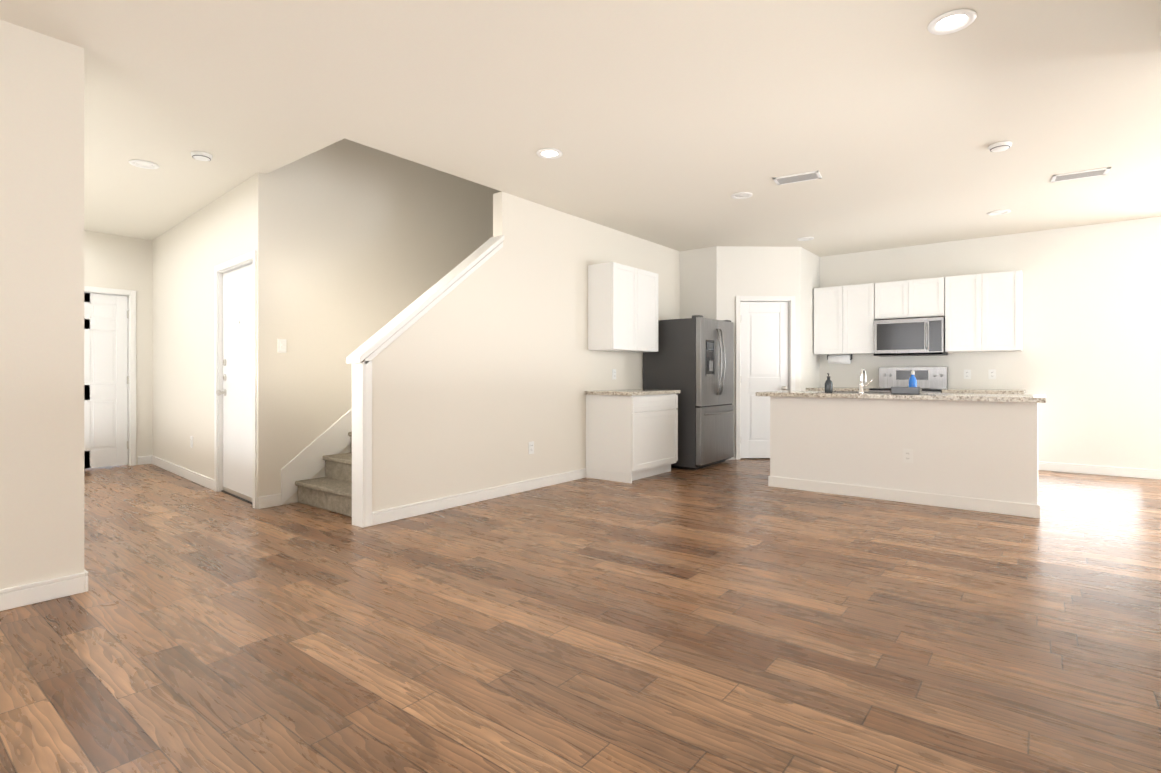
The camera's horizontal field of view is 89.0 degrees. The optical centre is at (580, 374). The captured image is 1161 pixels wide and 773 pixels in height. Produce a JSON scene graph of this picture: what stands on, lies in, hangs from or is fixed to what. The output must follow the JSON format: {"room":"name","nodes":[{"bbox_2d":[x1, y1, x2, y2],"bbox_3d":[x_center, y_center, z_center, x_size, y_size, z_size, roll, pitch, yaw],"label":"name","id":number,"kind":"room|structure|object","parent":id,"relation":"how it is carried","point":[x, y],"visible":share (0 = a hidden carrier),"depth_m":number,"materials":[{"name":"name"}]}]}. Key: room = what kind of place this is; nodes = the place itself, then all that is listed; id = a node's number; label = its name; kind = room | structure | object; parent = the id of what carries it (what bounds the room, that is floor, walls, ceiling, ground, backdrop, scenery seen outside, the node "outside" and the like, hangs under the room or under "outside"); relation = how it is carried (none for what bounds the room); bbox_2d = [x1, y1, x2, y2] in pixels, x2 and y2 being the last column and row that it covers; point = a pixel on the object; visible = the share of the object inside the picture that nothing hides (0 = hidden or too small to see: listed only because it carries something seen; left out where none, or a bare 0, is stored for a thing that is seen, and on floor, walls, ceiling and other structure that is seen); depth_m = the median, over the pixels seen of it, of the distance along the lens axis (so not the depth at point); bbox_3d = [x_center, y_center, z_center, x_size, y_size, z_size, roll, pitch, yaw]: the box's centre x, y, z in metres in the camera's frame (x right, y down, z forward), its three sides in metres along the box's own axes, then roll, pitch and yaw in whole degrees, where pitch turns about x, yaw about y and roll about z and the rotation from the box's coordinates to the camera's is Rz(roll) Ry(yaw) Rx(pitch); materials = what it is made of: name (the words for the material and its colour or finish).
{"room":"empty living room","nodes":[
{"label":"empty living room","id":0,"kind":"room"},
{"bbox_2d":[0,20,83,588],"bbox_3d":[-4.162,-0.275,0.982,0.120,2.750,5.200,0,0,38],"label":"wall","id":1,"kind":"structure","parent":0,"point":[41,307],"depth_m":2.86,"materials":[{"name":"paint"}]},
{"bbox_2d":[0,569,87,610],"bbox_3d":[-4.117,1.050,0.955,0.044,0.100,5.214,0,0,38],"label":"baseboard","id":2,"kind":"structure","parent":1,"relation":"attached to","point":[35,592],"depth_m":2.86,"materials":[{"name":"white wood"}]},
{"bbox_2d":[84,230,152,464],"bbox_3d":[-5.786,-0.275,6.736,0.120,2.750,1.850,0,0,38],"label":"wall","id":3,"kind":"structure","parent":0,"point":[118,262],"depth_m":7.17,"materials":[{"name":"paint"}]},
{"bbox_2d":[84,293,128,468],"bbox_3d":[-5.684,0.074,6.792,0.112,2.027,0.824,0,0,38],"label":"hall door","id":4,"kind":"structure","parent":3,"relation":"in","point":[106,383],"depth_m":6.95,"materials":[{"name":"white wood"}]},
{"bbox_2d":[84,286,135,465],"bbox_3d":[-5.717,0.045,6.809,0.138,2.111,0.952,0,0,38],"label":"door frame","id":5,"kind":"structure","parent":3,"relation":"attached to","point":[131,294],"depth_m":7.11,"materials":[{"name":"white wood"}]},
{"bbox_2d":[153,175,254,478],"bbox_3d":[-3.936,-0.275,6.122,3.646,2.750,0.120,0,0,43],"label":"wall","id":6,"kind":"structure","parent":0,"point":[191,252],"depth_m":6.14,"materials":[{"name":"paint"}]},
{"bbox_2d":[190,436,192,447],"bbox_3d":[-4.027,0.700,6.117,0.072,0.116,0.010,0,0,43],"label":"outlet","id":7,"kind":"object","parent":6,"relation":"attached to","point":[191,441],"visible":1,"depth_m":6.11,"materials":[{"name":"white plastic"}]},
{"bbox_2d":[151,455,257,508],"bbox_3d":[-3.962,1.050,6.054,3.620,0.100,0.014,0,0,43],"label":"baseboard","id":8,"kind":"structure","parent":6,"relation":"attached to","point":[200,479],"depth_m":6.21,"materials":[{"name":"white wood"}]},
{"bbox_2d":[216,263,251,501],"bbox_3d":[-3.023,0.071,5.216,0.941,2.032,0.122,0,0,43],"label":"entry door","id":9,"kind":"structure","parent":6,"relation":"in","point":[236,392],"depth_m":5.27,"materials":[{"name":"white wood"}]},
{"bbox_2d":[214,250,256,508],"bbox_3d":[-3.006,0.042,5.245,1.069,2.116,0.138,0,0,43],"label":"door frame","id":10,"kind":"structure","parent":6,"relation":"attached to","point":[220,270],"depth_m":5.52,"materials":[{"name":"white wood"}]},
{"bbox_2d":[255,138,501,508],"bbox_3d":[-1.117,-1.500,6.810,0.065,5.200,4.990,0,0,38],"label":"wall","id":11,"kind":"structure","parent":0,"point":[357,245],"depth_m":5.34,"materials":[{"name":"paint"}]},
{"bbox_2d":[278,339,286,352],"bbox_3d":[-2.508,-0.240,4.971,0.016,0.116,0.072,0,0,38],"label":"light switch","id":12,"kind":"object","parent":11,"relation":"attached to","point":[282,345],"visible":1,"depth_m":4.97,"materials":[{"name":"white plastic"}]},
{"bbox_2d":[281,409,351,504],"bbox_3d":[-1.304,-0.524,6.509,0.012,3.246,3.928,0,0,38],"label":"trim","id":13,"kind":"structure","parent":11,"relation":"attached to","point":[307,462],"depth_m":5.18,"materials":[{"name":"white wood"}]},
{"bbox_2d":[362,192,679,511],"bbox_3d":[0.315,-0.275,6.735,0.120,2.750,6.220,0,0,38],"label":"wall","id":14,"kind":"structure","parent":0,"point":[487,371],"depth_m":5.40,"materials":[{"name":"paint"}]},
{"bbox_2d":[346,235,503,527],"bbox_3d":[-1.195,-0.078,4.811,0.180,2.356,1.430,0,0,38],"label":"trim","id":15,"kind":"structure","parent":14,"relation":"attached to","point":[381,339],"depth_m":4.29,"materials":[{"name":"white wood"}]},
{"bbox_2d":[372,468,585,525],"bbox_3d":[-0.730,1.050,5.295,0.014,0.100,2.545,0,0,38],"label":"baseboard","id":16,"kind":"structure","parent":14,"relation":"attached to","point":[424,507],"depth_m":5.01,"materials":[{"name":"white wood"}]},
{"bbox_2d":[529,441,533,453],"bbox_3d":[-0.468,0.700,5.632,0.010,0.116,0.072,0,0,38],"label":"outlet","id":17,"kind":"object","parent":14,"relation":"attached to","point":[531,447],"visible":1,"depth_m":5.63,"materials":[{"name":"white plastic"}]},
{"bbox_2d":[612,369,615,378],"bbox_3d":[0.385,0.000,6.718,0.010,0.116,0.072,0,0,38],"label":"outlet","id":18,"kind":"object","parent":14,"relation":"attached to","point":[613,373],"visible":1,"depth_m":6.71,"materials":[{"name":"white plastic"}]},
{"bbox_2d":[588,262,657,352],"bbox_3d":[0.493,-0.715,6.595,0.330,0.910,0.920,0,0,38],"label":"upper cabinet","id":19,"kind":"object","parent":14,"relation":"attached to","point":[622,308],"visible":1,"depth_m":6.31,"materials":[{"name":"white wood"}]},
{"bbox_2d":[0,458,1160,772],"bbox_3d":[-0.406,1.130,3.087,13.550,0.060,13.450,0,0,38],"label":"floor","id":20,"kind":"structure","parent":0,"point":[734,616],"depth_m":2.49,"materials":[{"name":"brown wood"}]},
{"bbox_2d":[295,432,351,516],"bbox_3d":[-0.804,-0.420,6.281,1.048,3.040,3.975,0,0,38],"label":"stairs","id":21,"kind":"structure","parent":20,"relation":"on","point":[331,490],"depth_m":4.92,"materials":[{"name":"carpet"}]},
{"bbox_2d":[584,389,679,482],"bbox_3d":[0.584,0.639,6.479,0.615,0.922,0.990,0,0,38],"label":"base cabinet","id":22,"kind":"object","parent":20,"relation":"on","point":[631,435],"visible":1,"depth_m":6.17,"materials":[{"name":"wood"}]},
{"bbox_2d":[643,315,733,469],"bbox_3d":[1.373,0.213,7.277,0.846,1.775,0.910,0,0,38],"label":"fridge","id":23,"kind":"object","parent":20,"relation":"on","point":[692,359],"visible":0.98,"depth_m":6.90,"materials":[{"name":"grey metal"}]},
{"bbox_2d":[806,387,869,391],"bbox_3d":[3.465,0.639,7.809,0.760,0.922,0.635,0,0,38],"label":"base cabinet","id":24,"kind":"object","parent":20,"relation":"on","point":[838,389],"visible":0.04,"depth_m":7.57,"materials":[{"name":"stone"}]},
{"bbox_2d":[768,396,1039,517],"bbox_3d":[2.910,0.657,5.458,2.108,0.885,0.765,0,0,38],"label":"kitchen island","id":25,"kind":"object","parent":20,"relation":"on","point":[975,452],"depth_m":5.04,"materials":[{"name":"paint"}]},
{"bbox_2d":[756,392,1045,403],"bbox_3d":[2.872,0.196,5.474,2.260,0.038,0.804,0,0,38],"label":"island countertop","id":26,"kind":"structure","parent":25,"relation":"on","point":[1000,398],"depth_m":5.12,"materials":[{"name":"beige stone"}]},
{"bbox_2d":[825,373,832,392],"bbox_3d":[2.342,0.083,5.576,0.072,0.185,0.072,0,0,38],"label":"soap dispenser","id":27,"kind":"object","parent":26,"relation":"on","point":[828,385],"visible":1,"depth_m":5.55,"materials":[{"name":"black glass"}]},
{"bbox_2d":[891,371,921,394],"bbox_3d":[2.853,0.071,5.175,0.220,0.208,0.120,0,0,38],"label":"caddy","id":28,"kind":"object","parent":26,"relation":"on","point":[912,389],"visible":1,"depth_m":5.12,"materials":[{"name":"grey plastic"}]},
{"bbox_2d":[903,449,912,462],"bbox_3d":[2.805,0.700,5.065,0.072,0.116,0.010,0,0,38],"label":"outlet","id":29,"kind":"object","parent":25,"relation":"attached to","point":[907,455],"visible":1,"depth_m":5.06,"materials":[{"name":"white plastic"}]},
{"bbox_2d":[869,367,947,392],"bbox_3d":[4.050,0.495,7.307,0.760,1.170,0.700,0,0,38],"label":"range","id":30,"kind":"object","parent":20,"relation":"on","point":[932,379],"visible":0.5,"depth_m":7.46,"materials":[{"name":"silver metal"}]},
{"bbox_2d":[942,389,1025,393],"bbox_3d":[4.679,0.639,6.857,0.765,0.922,0.635,0,0,38],"label":"base cabinet","id":31,"kind":"object","parent":20,"relation":"on","point":[990,391],"visible":0.02,"depth_m":6.63,"materials":[{"name":"stone"}]},
{"bbox_2d":[0,0,1160,256],"bbox_3d":[-0.406,-1.700,3.087,13.550,0.100,13.450,0,0,38],"label":"ceiling","id":32,"kind":"structure","parent":0,"point":[674,124],"depth_m":3.64,"materials":[{"name":"paint"}]},
{"bbox_2d":[128,159,158,168],"bbox_3d":[-3.420,-1.644,4.632,0.196,0.012,0.196,0,0,38],"label":"recessed light","id":33,"kind":"object","parent":32,"relation":"in","point":[143,164],"visible":1,"depth_m":4.63,"materials":[{"name":"white plastic"}]},
{"bbox_2d":[191,151,212,160],"bbox_3d":[-2.841,-1.631,4.431,0.140,0.038,0.140,0,0,38],"label":"smoke detector","id":34,"kind":"object","parent":32,"relation":"attached to","point":[200,155],"visible":1,"depth_m":4.40,"materials":[{"name":"white plastic"}]},
{"bbox_2d":[536,148,562,158],"bbox_3d":[-0.231,-1.644,4.404,0.196,0.012,0.196,0,0,38],"label":"recessed light","id":35,"kind":"object","parent":32,"relation":"in","point":[549,153],"visible":1,"depth_m":4.41,"materials":[{"name":"white plastic"}]},
{"bbox_2d":[731,192,752,198],"bbox_3d":[1.482,-1.643,5.437,0.196,0.012,0.196,0,0,38],"label":"recessed light","id":36,"kind":"object","parent":32,"relation":"in","point":[741,195],"visible":0.98,"depth_m":5.44,"materials":[{"name":"white plastic"}]},
{"bbox_2d":[773,171,821,184],"bbox_3d":[1.818,-1.645,4.957,0.360,0.009,0.200,0,0,30],"label":"ceiling vent","id":37,"kind":"object","parent":32,"relation":"in","point":[799,177],"visible":0.98,"depth_m":4.95,"materials":[{"name":"white plastic"}]},
{"bbox_2d":[797,237,813,240],"bbox_3d":[2.733,-1.643,7.176,0.196,0.012,0.196,0,0,38],"label":"recessed light","id":38,"kind":"object","parent":32,"relation":"in","point":[805,238],"visible":1,"depth_m":7.16,"materials":[{"name":"white plastic"}]},
{"bbox_2d":[927,9,976,34],"bbox_3d":[1.734,-1.644,2.761,0.196,0.012,0.196,0,0,38],"label":"recessed light","id":39,"kind":"object","parent":32,"relation":"in","point":[952,21],"visible":1,"depth_m":2.76,"materials":[{"name":"white plastic"}]},
{"bbox_2d":[988,209,1010,214],"bbox_3d":[4.256,-1.643,6.006,0.196,0.012,0.196,0,0,38],"label":"recessed light","id":40,"kind":"object","parent":32,"relation":"in","point":[1001,212],"visible":0.98,"depth_m":5.99,"materials":[{"name":"white plastic"}]},
{"bbox_2d":[988,141,1011,151],"bbox_3d":[3.015,-1.631,4.247,0.140,0.038,0.140,0,0,38],"label":"smoke detector","id":41,"kind":"object","parent":32,"relation":"attached to","point":[1000,146],"visible":1,"depth_m":4.21,"materials":[{"name":"white plastic"}]},
{"bbox_2d":[1050,167,1110,182],"bbox_3d":[4.121,-1.645,4.879,0.360,0.009,0.200,0,0,33],"label":"ceiling vent","id":42,"kind":"object","parent":32,"relation":"in","point":[1080,174],"visible":0.98,"depth_m":4.86,"materials":[{"name":"white plastic"}]},
{"bbox_2d":[680,246,819,459],"bbox_3d":[2.345,-0.275,8.116,1.370,2.750,1.540,0,0,38],"label":"wall","id":43,"kind":"structure","parent":0,"point":[715,281],"depth_m":7.64,"materials":[{"name":"paint"}]},
{"bbox_2d":[741,302,787,457],"bbox_3d":[2.387,0.074,7.671,0.519,2.027,0.439,0,0,38],"label":"pantry door","id":44,"kind":"structure","parent":43,"relation":"in","point":[764,346],"depth_m":7.66,"materials":[{"name":"white wood"}]},
{"bbox_2d":[736,296,794,459],"bbox_3d":[2.385,0.045,7.674,0.772,2.111,0.118,0,0,-2],"label":"door frame","id":45,"kind":"structure","parent":43,"relation":"attached to","point":[790,300],"depth_m":7.62,"materials":[{"name":"white wood"}]},
{"bbox_2d":[820,216,1160,469],"bbox_3d":[5.045,-0.275,7.052,9.570,2.750,0.120,0,0,38],"label":"wall","id":46,"kind":"structure","parent":0,"point":[1086,360],"depth_m":6.62,"materials":[{"name":"paint"}]},
{"bbox_2d":[814,270,1021,354],"bbox_3d":[4.156,-0.720,7.455,2.265,0.900,0.340,0,0,38],"label":"upper cabinet","id":47,"kind":"object","parent":46,"relation":"attached to","point":[981,312],"visible":0.96,"depth_m":7.15,"materials":[{"name":"white wood"}]},
{"bbox_2d":[827,354,851,363],"bbox_3d":[3.501,-0.203,7.984,0.314,0.131,0.124,0,0,38],"label":"paper towel","id":48,"kind":"object","parent":47,"relation":"attached to","point":[839,359],"visible":1,"depth_m":7.94,"materials":[{"name":"white paper"}]},
{"bbox_2d":[874,317,947,356],"bbox_3d":[4.130,-0.459,7.409,0.762,0.451,0.444,0,0,38],"label":"microwave","id":49,"kind":"object","parent":47,"relation":"attached to","point":[912,337],"visible":0.94,"depth_m":7.26,"materials":[{"name":"metal"}]},
{"bbox_2d":[964,370,970,378],"bbox_3d":[4.725,0.000,7.220,0.072,0.116,0.010,0,0,38],"label":"electrical outlet","id":50,"kind":"object","parent":46,"relation":"attached to","point":[967,374],"visible":1,"depth_m":7.21,"materials":[{"name":"white plastic"}]},
{"bbox_2d":[988,369,995,378],"bbox_3d":[4.922,0.000,7.066,0.072,0.116,0.010,0,0,38],"label":"electrical outlet","id":51,"kind":"object","parent":46,"relation":"attached to","point":[991,373],"visible":1,"depth_m":7.06,"materials":[{"name":"white plastic"}]},
{"bbox_2d":[1038,461,1160,479],"bbox_3d":[6.962,1.050,5.462,4.590,0.100,0.014,0,0,38],"label":"baseboard","id":52,"kind":"structure","parent":46,"relation":"attached to","point":[1046,466],"depth_m":6.46,"materials":[{"name":"white wood"}]}
]}

